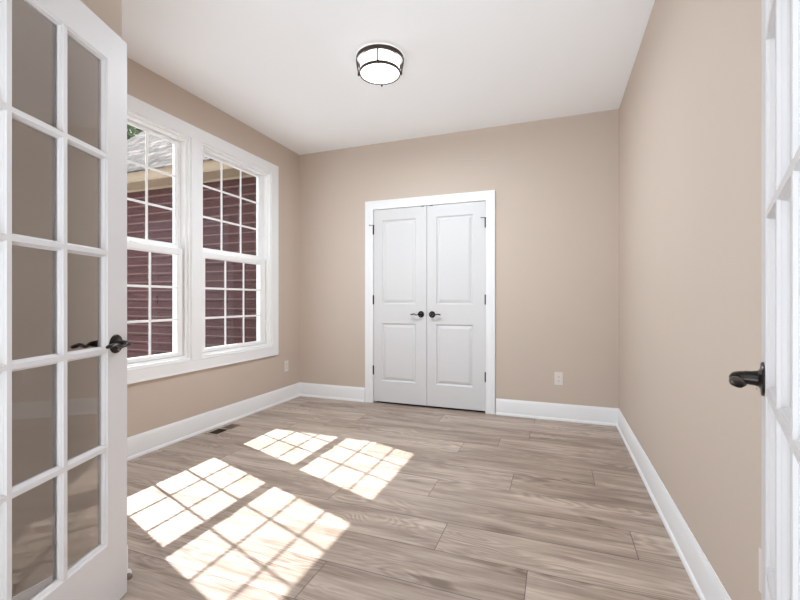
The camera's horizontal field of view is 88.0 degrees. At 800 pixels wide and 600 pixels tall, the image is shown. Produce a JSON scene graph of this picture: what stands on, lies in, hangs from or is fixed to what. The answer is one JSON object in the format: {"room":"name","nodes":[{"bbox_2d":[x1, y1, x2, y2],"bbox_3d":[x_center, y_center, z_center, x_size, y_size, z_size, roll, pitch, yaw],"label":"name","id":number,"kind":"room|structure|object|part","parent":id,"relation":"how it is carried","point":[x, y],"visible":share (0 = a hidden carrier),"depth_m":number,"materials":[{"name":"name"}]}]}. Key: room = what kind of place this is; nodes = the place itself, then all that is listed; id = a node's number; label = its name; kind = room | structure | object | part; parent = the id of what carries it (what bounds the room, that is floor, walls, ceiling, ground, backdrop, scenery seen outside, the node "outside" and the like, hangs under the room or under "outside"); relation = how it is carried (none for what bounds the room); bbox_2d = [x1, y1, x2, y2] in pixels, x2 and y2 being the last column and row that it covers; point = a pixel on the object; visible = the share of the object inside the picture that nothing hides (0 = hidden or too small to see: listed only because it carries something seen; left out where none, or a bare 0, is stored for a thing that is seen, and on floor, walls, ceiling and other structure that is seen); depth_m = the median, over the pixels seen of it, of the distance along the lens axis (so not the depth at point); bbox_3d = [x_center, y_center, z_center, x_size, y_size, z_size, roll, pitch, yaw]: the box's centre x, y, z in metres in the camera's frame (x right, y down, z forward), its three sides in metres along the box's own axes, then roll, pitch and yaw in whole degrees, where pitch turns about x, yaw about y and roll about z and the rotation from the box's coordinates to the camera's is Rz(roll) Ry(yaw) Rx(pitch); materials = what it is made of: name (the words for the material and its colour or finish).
{"room":"empty room","nodes":[
{"label":"empty room","id":0,"kind":"room"},
{"bbox_2d":[12,0,121,596],"bbox_3d":[-1.788,-0.285,1.405,1.130,2.743,0.917,0,0,21],"label":"wall","id":1,"kind":"structure","parent":0,"point":[31,32],"depth_m":1.39,"materials":[{"name":"beige paint"}]},
{"bbox_2d":[12,545,131,599],"bbox_3d":[-1.752,1.012,1.468,1.154,0.150,0.821,0,0,21],"label":"baseboard","id":2,"kind":"structure","parent":1,"relation":"attached to","point":[27,594],"depth_m":1.36,"materials":[{"name":"white paint"}]},
{"bbox_2d":[127,573,132,579],"bbox_3d":[-1.054,1.037,1.569,0.099,0.026,0.026,0,0,21],"label":"door stop","id":3,"kind":"object","parent":1,"relation":"attached to","point":[129,575],"visible":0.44,"depth_m":1.55,"materials":[{"name":"metal"}]},
{"bbox_2d":[127,57,299,437],"bbox_3d":[-1.887,-0.225,2.979,0.160,2.863,3.795,0,0,21],"label":"wall","id":4,"kind":"structure","parent":0,"point":[152,404],"depth_m":3.71,"materials":[{"name":"beige paint"}]},
{"bbox_2d":[127,110,189,368],"bbox_3d":[-1.906,-0.413,2.923,0.160,1.769,0.890,0,0,21],"label":"window","id":5,"kind":"structure","parent":4,"relation":"in","point":[180,247],"depth_m":3.27,"materials":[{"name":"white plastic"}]},
{"bbox_3d":[-1.922,-0.828,2.929,0.030,0.877,0.823,0,0,21],"label":"sash","id":6,"kind":"part","parent":5,"relation":"part of","materials":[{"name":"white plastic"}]},
{"bbox_3d":[-1.885,0.016,2.915,0.032,0.847,0.819,0,0,21],"label":"sash","id":7,"kind":"part","parent":5,"relation":"part of","materials":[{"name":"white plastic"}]},
{"bbox_2d":[127,94,278,383],"bbox_3d":[-1.647,-0.413,3.360,0.022,1.966,2.088,0,0,21],"label":"trim","id":8,"kind":"structure","parent":4,"relation":"attached to","point":[196,362],"depth_m":3.38,"materials":[{"name":"white paint"}]},
{"bbox_2d":[127,382,299,460],"bbox_3d":[-1.640,1.012,3.376,0.024,0.150,2.878,0,0,21],"label":"baseboard","id":9,"kind":"structure","parent":4,"relation":"attached to","point":[149,441],"depth_m":3.41,"materials":[{"name":"white paint"}]},
{"bbox_2d":[202,143,270,356],"bbox_3d":[-1.554,-0.413,3.860,0.160,1.769,0.890,0,0,21],"label":"window","id":10,"kind":"structure","parent":4,"relation":"in","point":[262,260],"depth_m":4.14,"materials":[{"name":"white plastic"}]},
{"bbox_3d":[-1.570,-0.828,3.866,0.030,0.877,0.823,0,0,21],"label":"sash","id":11,"kind":"part","parent":10,"relation":"part of","materials":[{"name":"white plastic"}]},
{"bbox_3d":[-1.534,0.016,3.852,0.032,0.847,0.819,0,0,21],"label":"sash","id":12,"kind":"part","parent":10,"relation":"part of","materials":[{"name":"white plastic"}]},
{"bbox_2d":[284,360,287,371],"bbox_3d":[-1.230,0.713,4.490,0.009,0.117,0.072,0,0,21],"label":"wall outlet","id":13,"kind":"object","parent":4,"relation":"attached to","point":[285,362],"visible":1,"depth_m":4.47,"materials":[{"name":"plastic"}]},
{"bbox_2d":[122,0,654,154],"bbox_3d":[-0.289,-1.731,2.443,3.528,0.150,3.915,0,0,21],"label":"ceiling","id":14,"kind":"structure","parent":0,"point":[286,70],"depth_m":2.86,"materials":[{"name":"white paint"}]},
{"bbox_2d":[356,44,403,86],"bbox_3d":[-0.137,-1.594,2.827,0.324,0.124,0.324,0,0,21],"label":"ceiling light","id":15,"kind":"object","parent":14,"relation":"attached to","point":[379,64],"visible":1,"depth_m":2.75,"materials":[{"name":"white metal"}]},
{"bbox_3d":[-0.137,-1.586,2.827,0.268,0.106,0.268,0,0,21],"label":"lamp shade","id":16,"kind":"part","parent":15,"relation":"part of","materials":[{"name":"white glass"}]},
{"bbox_2d":[120,396,699,599],"bbox_3d":[-0.850,1.087,0.675,5.800,0.001,7.420,0,0,21],"label":"floor","id":17,"kind":"structure","parent":0,"point":[309,498],"depth_m":2.13,"materials":[{"name":"beige wood"}]},
{"bbox_2d":[204,423,241,434],"bbox_3d":[-1.479,1.085,3.491,0.132,0.004,0.300,0,0,21],"label":"floor vent","id":18,"kind":"object","parent":17,"relation":"in","point":[228,427],"visible":1,"depth_m":3.48,"materials":[{"name":"brown metal"}]},
{"bbox_2d":[376,401,484,411],"bbox_3d":[-0.722,1.149,1.017,5.800,0.116,8.150,0,0,21],"label":"floor slab","id":19,"kind":"structure","parent":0,"point":[376,401],"depth_m":4.25,"materials":[{"name":"paint"}]},
{"bbox_2d":[300,109,618,413],"bbox_3d":[0.377,-0.225,4.220,3.528,2.863,0.120,0,0,21],"label":"wall","id":20,"kind":"structure","parent":0,"point":[555,181],"depth_m":3.89,"materials":[{"name":"beige paint"}]},
{"bbox_2d":[300,382,364,401],"bbox_3d":[-0.763,1.012,4.571,0.826,0.150,0.024,0,0,21],"label":"baseboard","id":21,"kind":"structure","parent":20,"relation":"attached to","point":[348,393],"depth_m":4.56,"materials":[{"name":"white paint"}]},
{"bbox_2d":[369,206,426,405],"bbox_3d":[-0.029,0.055,4.296,0.628,2.024,0.090,0,0,21],"label":"door","id":22,"kind":"structure","parent":20,"relation":"in","point":[400,234],"depth_m":4.29,"materials":[{"name":"white paint"}]},
{"bbox_2d":[365,190,494,414],"bbox_3d":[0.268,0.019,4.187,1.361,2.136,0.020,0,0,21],"label":"trim","id":23,"kind":"structure","parent":20,"relation":"attached to","point":[488,196],"depth_m":4.12,"materials":[{"name":"white paint"}]},
{"bbox_2d":[427,201,485,410],"bbox_3d":[0.549,0.055,4.079,0.598,2.024,0.090,0,0,21],"label":"door","id":24,"kind":"structure","parent":20,"relation":"in","point":[456,296],"depth_m":4.09,"materials":[{"name":"white paint"}]},
{"bbox_2d":[496,398,617,425],"bbox_3d":[1.402,1.012,3.759,1.045,0.150,0.024,0,0,21],"label":"baseboard","id":25,"kind":"structure","parent":20,"relation":"attached to","point":[505,407],"depth_m":3.75,"materials":[{"name":"white paint"}]},
{"bbox_2d":[554,372,562,384],"bbox_3d":[1.437,0.711,3.753,0.072,0.117,0.009,0,0,21],"label":"wall outlet","id":26,"kind":"object","parent":20,"relation":"attached to","point":[558,376],"visible":1,"depth_m":3.75,"materials":[{"name":"plastic"}]},
{"bbox_2d":[619,0,760,599],"bbox_3d":[1.285,-0.225,1.789,0.120,2.863,3.795,0,0,21],"label":"wall","id":27,"kind":"structure","parent":0,"point":[690,107],"depth_m":1.58,"materials":[{"name":"beige paint"}]},
{"bbox_2d":[616,408,730,599],"bbox_3d":[1.239,1.012,1.870,0.024,0.150,3.675,0,0,21],"label":"baseboard","id":28,"kind":"structure","parent":27,"relation":"attached to","point":[707,585],"depth_m":1.83,"materials":[{"name":"white paint"}]},
{"bbox_2d":[759,547,760,592],"bbox_3d":[0.949,0.719,1.077,0.009,0.117,0.072,0,0,21],"label":"wall outlet","id":29,"kind":"object","parent":27,"relation":"attached to","point":[759,547],"visible":0.2,"depth_m":1.10,"materials":[{"name":"plastic"}]},
{"bbox_3d":[-0.408,-0.285,0.461,2.118,2.743,0.120,0,0,21],"label":"wall","id":30,"kind":"structure","parent":0,"visible":0},
{"bbox_2d":[0,0,130,599],"bbox_3d":[-1.030,0.065,1.158,0.144,2.024,0.746,0,0,1],"label":"door","id":31,"kind":"structure","parent":30,"relation":"in","point":[101,573],"depth_m":1.28,"materials":[{"name":"white paint"}]},
{"bbox_3d":[-1.084,0.155,1.428,0.029,0.024,0.112,0,0,1],"label":"lever","id":32,"kind":"part","parent":31,"relation":"part of","materials":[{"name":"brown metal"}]},
{"bbox_3d":[-0.969,0.155,1.426,0.029,0.024,0.112,0,0,1],"label":"lever","id":33,"kind":"part","parent":31,"relation":"part of","materials":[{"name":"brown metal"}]},
{"bbox_2d":[729,0,799,599],"bbox_3d":[0.538,0.065,0.556,0.144,2.024,0.746,0,0,38],"label":"door","id":34,"kind":"structure","parent":30,"relation":"in","point":[777,378],"depth_m":0.63,"materials":[{"name":"white paint"}]},
{"bbox_3d":[0.656,0.155,0.804,0.029,0.024,0.112,0,0,38],"label":"lever","id":35,"kind":"part","parent":34,"relation":"part of","materials":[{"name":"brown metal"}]},
{"bbox_3d":[0.542,0.065,0.561,0.035,2.024,0.732,0,0,38],"label":"frame","id":36,"kind":"part","parent":34,"relation":"part of","materials":[{"name":"white paint"}]},
{"bbox_3d":[0.542,0.006,0.561,0.006,1.689,0.542,0,0,38],"label":"glass pane","id":37,"kind":"part","parent":34,"relation":"part of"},
{"label":"outside","id":38,"kind":"structure","parent":0,"visible":0},
{"bbox_3d":[-15.265,1.647,10.024,29.840,0.120,50.000,0,0,21],"label":"ground","id":39,"kind":"structure","parent":38,"visible":0},
{"bbox_2d":[127,124,142,139],"bbox_3d":[-8.531,-3.456,13.402,6.449,10.092,6.550,0,0,21],"label":"leafy tree","id":40,"kind":"object","parent":39,"relation":"on","point":[134,131],"visible":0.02,"depth_m":11.90,"materials":[{"name":"green plant"}]},
{"bbox_2d":[127,131,255,357],"bbox_3d":[-2.108,-1.344,7.849,3.665,5.862,5.890,0,0,21],"label":"house wing","id":41,"kind":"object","parent":39,"relation":"on","point":[160,151],"visible":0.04,"depth_m":5.20,"materials":[{"name":"red plastic"}]},
{"bbox_3d":[-2.883,-1.482,5.355,3.365,0.024,0.014,0,0,21],"label":"frieze trim","id":42,"kind":"part","parent":41,"relation":"part of","materials":[{"name":"beige wood"}]}
]}

